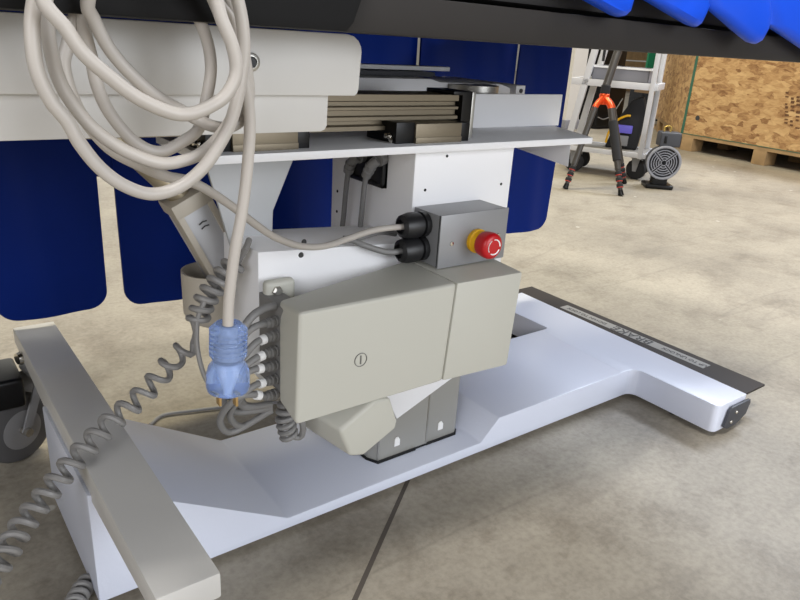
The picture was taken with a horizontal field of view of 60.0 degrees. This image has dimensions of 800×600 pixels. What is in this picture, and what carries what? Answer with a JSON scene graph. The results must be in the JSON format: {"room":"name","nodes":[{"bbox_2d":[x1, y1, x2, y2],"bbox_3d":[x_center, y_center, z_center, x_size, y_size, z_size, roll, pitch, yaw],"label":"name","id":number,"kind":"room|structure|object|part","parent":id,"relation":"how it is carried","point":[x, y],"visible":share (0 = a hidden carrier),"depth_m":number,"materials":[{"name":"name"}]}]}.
{"room":"warehouse","nodes":[
{"label":"warehouse","id":0,"kind":"room"},
{"bbox_2d":[0,71,799,599],"bbox_3d":[0.175,-1.514,6.270,24.000,0.101,22.000,-12,26,-35],"label":"floor","id":1,"kind":"structure","parent":0,"point":[623,497],"depth_m":1.37,"materials":[{"name":"concrete"}]},
{"bbox_2d":[149,401,277,424],"bbox_3d":[-0.352,0.226,1.446,0.331,0.007,0.040,-6,23,-23],"label":"cable","id":2,"kind":"object","parent":1,"relation":"on","point":[155,419],"visible":0.6,"depth_m":1.42,"materials":[{"name":"grey plastic"}]},
{"bbox_2d":[0,0,799,599],"bbox_3d":[-0.205,-0.044,1.012,2.648,0.839,0.954,-12,26,-35],"label":"table","id":3,"kind":"object","parent":1,"relation":"on","point":[391,358],"depth_m":1.01,"materials":[{"name":"white paint"}]},
{"bbox_3d":[-0.613,-0.225,1.171,0.185,0.542,0.020,-11,25,-33],"label":"drape strip","id":4,"kind":"part","parent":3,"relation":"part of","materials":[{"name":"blue fabric"}]},
{"bbox_3d":[-0.528,-0.363,1.203,0.080,0.296,0.016,-12,26,-35],"label":"drape strip","id":5,"kind":"part","parent":3,"relation":"part of","materials":[{"name":"blue fabric"}]},
{"bbox_2d":[0,237,251,599],"bbox_3d":[-0.367,0.185,0.866,0.398,0.498,0.135,-16,28,-42],"label":"cord","id":6,"kind":"object","parent":3,"relation":"attached to","point":[206,307],"visible":0.92,"depth_m":0.87,"materials":[{"name":"grey plastic"}]},
{"bbox_3d":[-0.347,-0.191,0.899,0.171,0.178,0.029,-12,26,-35],"label":"actuator rod","id":7,"kind":"part","parent":3,"relation":"part of","materials":[{"name":"beige metal"}]},
{"bbox_3d":[-0.365,-0.274,1.356,0.377,0.550,0.027,-12,26,-35],"label":"drape strip","id":8,"kind":"part","parent":3,"relation":"part of","materials":[{"name":"blue fabric"}]},
{"bbox_2d":[180,262,223,327],"bbox_3d":[-0.280,-0.005,1.033,0.086,0.085,0.086,-12,26,-35],"label":"cup","id":9,"kind":"object","parent":3,"relation":"on","point":[193,275],"depth_m":1.00,"materials":[{"name":"beige plastic"}]},
{"bbox_2d":[23,0,403,406],"bbox_3d":[-0.105,-0.140,0.676,0.114,0.350,0.593,9,21,13],"label":"power cord","id":10,"kind":"object","parent":3,"relation":"hanging from","point":[228,373],"visible":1,"depth_m":0.46,"materials":[{"name":"grey plastic"}]},
{"bbox_3d":[-0.205,-0.111,0.957,0.127,0.164,0.006,-12,26,-35],"label":"gusset plate","id":11,"kind":"part","parent":3,"relation":"part of","materials":[{"name":"grey paint"}]},
{"bbox_2d":[251,57,255,66],"bbox_3d":[-0.121,-0.193,0.562,0.008,0.008,0.002,-12,26,-35],"label":"socket","id":12,"kind":"object","parent":3,"relation":"attached to","point":[253,59],"depth_m":0.56,"materials":[{"name":"silver metal"}]},
{"bbox_3d":[-0.145,-0.248,0.908,0.535,0.048,0.060,-12,26,-35],"label":"linear rail","id":13,"kind":"part","parent":3,"relation":"part of","materials":[{"name":"brown"}]},
{"bbox_3d":[-0.155,0.054,0.902,0.028,0.120,0.070,-12,26,-35],"label":"connector panel","id":14,"kind":"part","parent":3,"relation":"part of","materials":[{"name":"grey plastic"}]},
{"bbox_3d":[-0.117,-0.348,1.575,0.336,0.538,0.028,-11,25,-34],"label":"drape strip","id":15,"kind":"part","parent":3,"relation":"part of","materials":[{"name":"blue fabric"}]},
{"bbox_3d":[-0.058,0.048,0.943,0.248,0.150,0.109,-12,26,-35],"label":"motor","id":16,"kind":"part","parent":3,"relation":"part of","materials":[{"name":"grey plastic"}]},
{"bbox_2d":[156,126,592,164],"bbox_3d":[0.027,-0.245,1.057,0.742,0.010,0.168,-12,26,-35],"label":"shelf","id":17,"kind":"object","parent":3,"relation":"attached to","point":[480,140],"depth_m":0.98,"materials":[{"name":"white metal"}]},
{"bbox_3d":[-0.029,0.115,1.178,0.004,0.373,0.004,-12,26,-35],"label":"edge trim","id":18,"kind":"part","parent":3,"relation":"part of","materials":[{"name":"silver metal"}]},
{"bbox_3d":[0.040,0.175,1.382,1.307,0.174,0.693,-12,26,-35],"label":"plate","id":19,"kind":"part","parent":3,"relation":"part of","materials":[{"name":"white paint"}]},
{"bbox_2d":[360,69,434,76],"bbox_3d":[-0.172,-0.408,1.217,0.460,0.008,0.180,-12,26,-35],"label":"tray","id":20,"kind":"object","parent":3,"relation":"on","point":[363,72],"depth_m":1.24,"materials":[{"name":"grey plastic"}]},
{"bbox_3d":[0.056,0.098,1.237,0.199,0.213,0.010,-12,26,-35],"label":"bracket plate","id":21,"kind":"part","parent":3,"relation":"part of","materials":[{"name":"white metal"}]},
{"bbox_3d":[0.059,0.096,1.242,0.004,0.373,0.005,-12,26,-35],"label":"edge trim","id":22,"kind":"part","parent":3,"relation":"part of","materials":[{"name":"silver metal"}]},
{"bbox_3d":[-0.070,-0.394,1.252,0.560,0.029,0.200,-12,26,-35],"label":"float frame","id":23,"kind":"part","parent":3,"relation":"part of","materials":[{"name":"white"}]},
{"bbox_3d":[0.159,-0.393,1.727,0.311,0.528,0.025,-11,25,-34],"label":"drape strip","id":24,"kind":"part","parent":3,"relation":"part of","materials":[{"name":"blue fabric"}]},
{"bbox_3d":[0.091,-0.291,1.077,0.007,0.068,0.065,-12,26,-35],"label":"plate","id":25,"kind":"part","parent":3,"relation":"part of","materials":[{"name":"silver metal"}]},
{"bbox_3d":[0.108,-0.092,1.020,0.132,0.078,0.003,-12,26,-35],"label":"lid","id":26,"kind":"part","parent":3,"relation":"part of","materials":[{"name":"grey metal"}]},
{"bbox_3d":[0.213,-0.342,1.250,0.223,0.057,0.006,-12,26,-35],"label":"upright plate","id":27,"kind":"part","parent":3,"relation":"part of","materials":[{"name":"white metal"}]},
{"bbox_3d":[0.366,-0.438,1.873,0.183,0.522,0.024,-12,26,-35],"label":"drape strip","id":28,"kind":"part","parent":3,"relation":"part of","materials":[{"name":"blue fabric"}]},
{"bbox_2d":[583,0,633,16],"bbox_3d":[0.149,-0.332,0.728,0.120,0.057,0.175,-12,26,-35],"label":"flap","id":29,"kind":"object","parent":3,"relation":"on","point":[616,8],"visible":1,"depth_m":0.69,"materials":[{"name":"blue plastic"}]},
{"bbox_3d":[-0.191,-0.411,0.885,2.650,0.044,0.765,-12,26,-35],"label":"mattress","id":30,"kind":"part","parent":3,"relation":"part of","materials":[{"name":"black plastic"}]},
{"bbox_2d":[644,0,709,26],"bbox_3d":[0.252,-0.351,0.798,0.141,0.059,0.176,-12,26,-35],"label":"flap","id":31,"kind":"object","parent":3,"relation":"on","point":[692,13],"visible":1,"depth_m":0.75,"materials":[{"name":"blue plastic"}]},
{"bbox_2d":[708,0,771,43],"bbox_3d":[0.348,-0.368,0.864,0.172,0.080,0.180,-12,26,-35],"label":"flap","id":32,"kind":"object","parent":3,"relation":"on","point":[750,20],"visible":1,"depth_m":0.82,"materials":[{"name":"blue plastic"}]},
{"bbox_2d":[769,0,799,47],"bbox_3d":[0.495,-0.407,0.983,0.252,0.114,0.186,-12,26,-35],"label":"flap","id":33,"kind":"object","parent":3,"relation":"on","point":[785,18],"visible":0.74,"depth_m":0.90,"materials":[{"name":"blue plastic"}]},
{"bbox_2d":[561,120,579,129],"bbox_3d":[1.601,-1.778,6.944,0.232,0.090,0.340,-12,26,-35],"label":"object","id":34,"kind":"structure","parent":1,"relation":"on","point":[565,123],"depth_m":6.77,"materials":[{"name":"grey metal"}]},
{"bbox_2d":[562,50,626,195],"bbox_3d":[1.201,-1.262,3.885,0.339,1.254,0.511,10,22,17],"label":"tripod","id":35,"kind":"object","parent":1,"relation":"on","point":[604,98],"visible":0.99,"depth_m":3.87,"materials":[{"name":"grey metal"}]},
{"bbox_3d":[1.039,-0.923,3.902,0.150,0.326,0.036,-13,27,-38],"label":"leg","id":36,"kind":"part","parent":35,"relation":"part of","materials":[{"name":"grey metal"}]},
{"bbox_3d":[1.194,-0.896,3.859,0.036,0.328,0.176,-5,22,-21],"label":"leg","id":37,"kind":"part","parent":35,"relation":"part of","materials":[{"name":"grey"}]},
{"bbox_3d":[1.267,-0.964,4.050,0.170,0.327,0.036,-7,23,-27],"label":"leg","id":38,"kind":"part","parent":35,"relation":"part of","materials":[{"name":"grey"}]},
{"bbox_2d":[578,49,626,128],"bbox_3d":[2.074,-2.323,7.034,0.500,1.100,0.397,-12,26,-35],"label":"base cabinet","id":39,"kind":"object","parent":1,"relation":"on","point":[601,119],"visible":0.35,"depth_m":6.97,"materials":[{"name":"black plastic"}]},
{"bbox_2d":[566,49,666,178],"bbox_3d":[1.379,-1.329,4.370,0.533,1.050,0.348,13,23,23],"label":"utility cart","id":40,"kind":"object","parent":1,"relation":"on","point":[636,168],"visible":0.65,"depth_m":4.34,"materials":[{"name":"grey metal"}]},
{"bbox_3d":[1.159,-1.387,4.286,0.179,0.910,0.030,13,23,23],"label":"slanted post","id":41,"kind":"part","parent":40,"relation":"part of","materials":[{"name":"grey plastic"}]},
{"bbox_3d":[1.294,-1.478,4.550,0.179,0.910,0.030,13,23,23],"label":"slanted post","id":42,"kind":"part","parent":40,"relation":"part of","materials":[{"name":"grey plastic"}]},
{"bbox_3d":[1.357,-0.987,4.505,0.500,0.016,0.310,13,23,23],"label":"deck panel","id":43,"kind":"part","parent":40,"relation":"part of","materials":[{"name":"grey metal"}]},
{"bbox_2d":[591,64,652,82],"bbox_3d":[1.399,-1.415,4.335,0.360,0.085,0.260,13,23,23],"label":"storage bin","id":44,"kind":"object","parent":40,"relation":"on","point":[622,73],"visible":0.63,"depth_m":4.22,"materials":[{"name":"grey"}]},
{"bbox_2d":[605,96,645,149],"bbox_3d":[1.458,-1.145,4.456,0.221,0.326,0.182,11,22,18],"label":"tool bag","id":45,"kind":"object","parent":40,"relation":"on","point":[630,122],"visible":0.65,"depth_m":4.39,"materials":[{"name":"black fabric"}]},
{"bbox_3d":[1.512,-1.301,4.129,0.028,0.915,0.038,13,23,23],"label":"post","id":46,"kind":"part","parent":40,"relation":"part of","materials":[{"name":"grey plastic"}]},
{"bbox_3d":[1.648,-1.393,4.393,0.028,0.915,0.038,13,23,23],"label":"post","id":47,"kind":"part","parent":40,"relation":"part of","materials":[{"name":"grey plastic"}]},
{"bbox_3d":[1.601,-1.313,4.267,0.020,0.040,0.300,13,23,23],"label":"edge rail","id":48,"kind":"part","parent":40,"relation":"part of","materials":[{"name":"grey plastic"}]},
{"bbox_2d":[625,51,647,90],"bbox_3d":[3.935,-4.532,13.634,2.800,0.770,0.300,-12,26,-35],"label":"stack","id":49,"kind":"object","parent":1,"relation":"on","point":[641,56],"visible":0.06,"depth_m":13.97,"materials":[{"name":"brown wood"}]},
{"bbox_2d":[628,53,655,105],"bbox_3d":[3.388,-3.406,9.405,0.260,1.600,0.200,-12,26,-35],"label":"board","id":50,"kind":"object","parent":1,"relation":"on","point":[650,60],"visible":0.06,"depth_m":9.48,"materials":[{"name":"green"}]},
{"bbox_3d":[3.262,-2.804,9.564,0.040,0.350,0.200,-12,26,-35],"label":"leg","id":51,"kind":"part","parent":50,"relation":"part of","materials":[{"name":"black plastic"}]},
{"bbox_3d":[3.438,-2.841,9.690,0.040,0.350,0.200,-12,26,-35],"label":"leg","id":52,"kind":"part","parent":50,"relation":"part of","materials":[{"name":"white plastic"}]},
{"bbox_2d":[634,71,658,120],"bbox_3d":[3.091,-2.946,8.143,0.260,1.600,0.400,-12,26,-35],"label":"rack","id":53,"kind":"object","parent":1,"relation":"on","point":[639,91],"visible":0.11,"depth_m":8.30,"materials":[{"name":"black metal"}]},
{"bbox_2d":[634,90,654,93],"bbox_3d":[3.062,-2.493,8.315,0.260,0.030,0.400,-12,26,-35],"label":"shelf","id":54,"kind":"object","parent":53,"relation":"attached to","point":[640,91],"depth_m":8.30,"materials":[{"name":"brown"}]},
{"bbox_2d":[641,125,681,189],"bbox_3d":[1.559,-0.850,4.108,0.200,0.365,0.151,6,21,5],"label":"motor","id":55,"kind":"object","parent":1,"relation":"on","point":[663,161],"visible":1,"depth_m":4.08,"materials":[{"name":"grey metal"}]},
{"bbox_2d":[646,146,681,179],"bbox_3d":[1.552,-0.806,4.074,0.200,0.200,0.016,6,21,5],"label":"grille","id":56,"kind":"object","parent":55,"relation":"attached to","point":[662,162],"depth_m":4.08,"materials":[{"name":"grey"}]},
{"bbox_2d":[654,54,799,165],"bbox_3d":[3.351,-1.803,5.623,1.683,1.287,4.263,-5,22,-22],"label":"wooden crate","id":57,"kind":"object","parent":1,"relation":"on","point":[732,103],"visible":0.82,"depth_m":5.43,"materials":[{"name":"brown wood"}]},
{"bbox_2d":[416,38,419,64],"bbox_3d":[-6.239,-8.089,13.299,24.000,6.600,0.200,-12,26,-35],"label":"wall","id":58,"kind":"structure","parent":0,"point":[418,45],"depth_m":19.15,"materials":[{"name":"grey paint"}]},
{"bbox_2d":[515,44,661,78],"bbox_3d":[10.004,-6.589,12.154,0.200,6.600,22.200,-12,26,-35],"label":"wall","id":59,"kind":"structure","parent":0,"point":[518,44],"depth_m":20.66,"materials":[{"name":"grey paint"}]},
{"label":"outside","id":60,"kind":"structure","parent":0,"visible":0},
{"bbox_2d":[562,48,588,119],"bbox_3d":[1.754,-4.111,6.058,0.192,4.910,0.300,-12,26,-35],"label":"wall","id":61,"kind":"structure","parent":60,"point":[579,56],"depth_m":6.67,"materials":[{"name":"white paint"}]}
]}

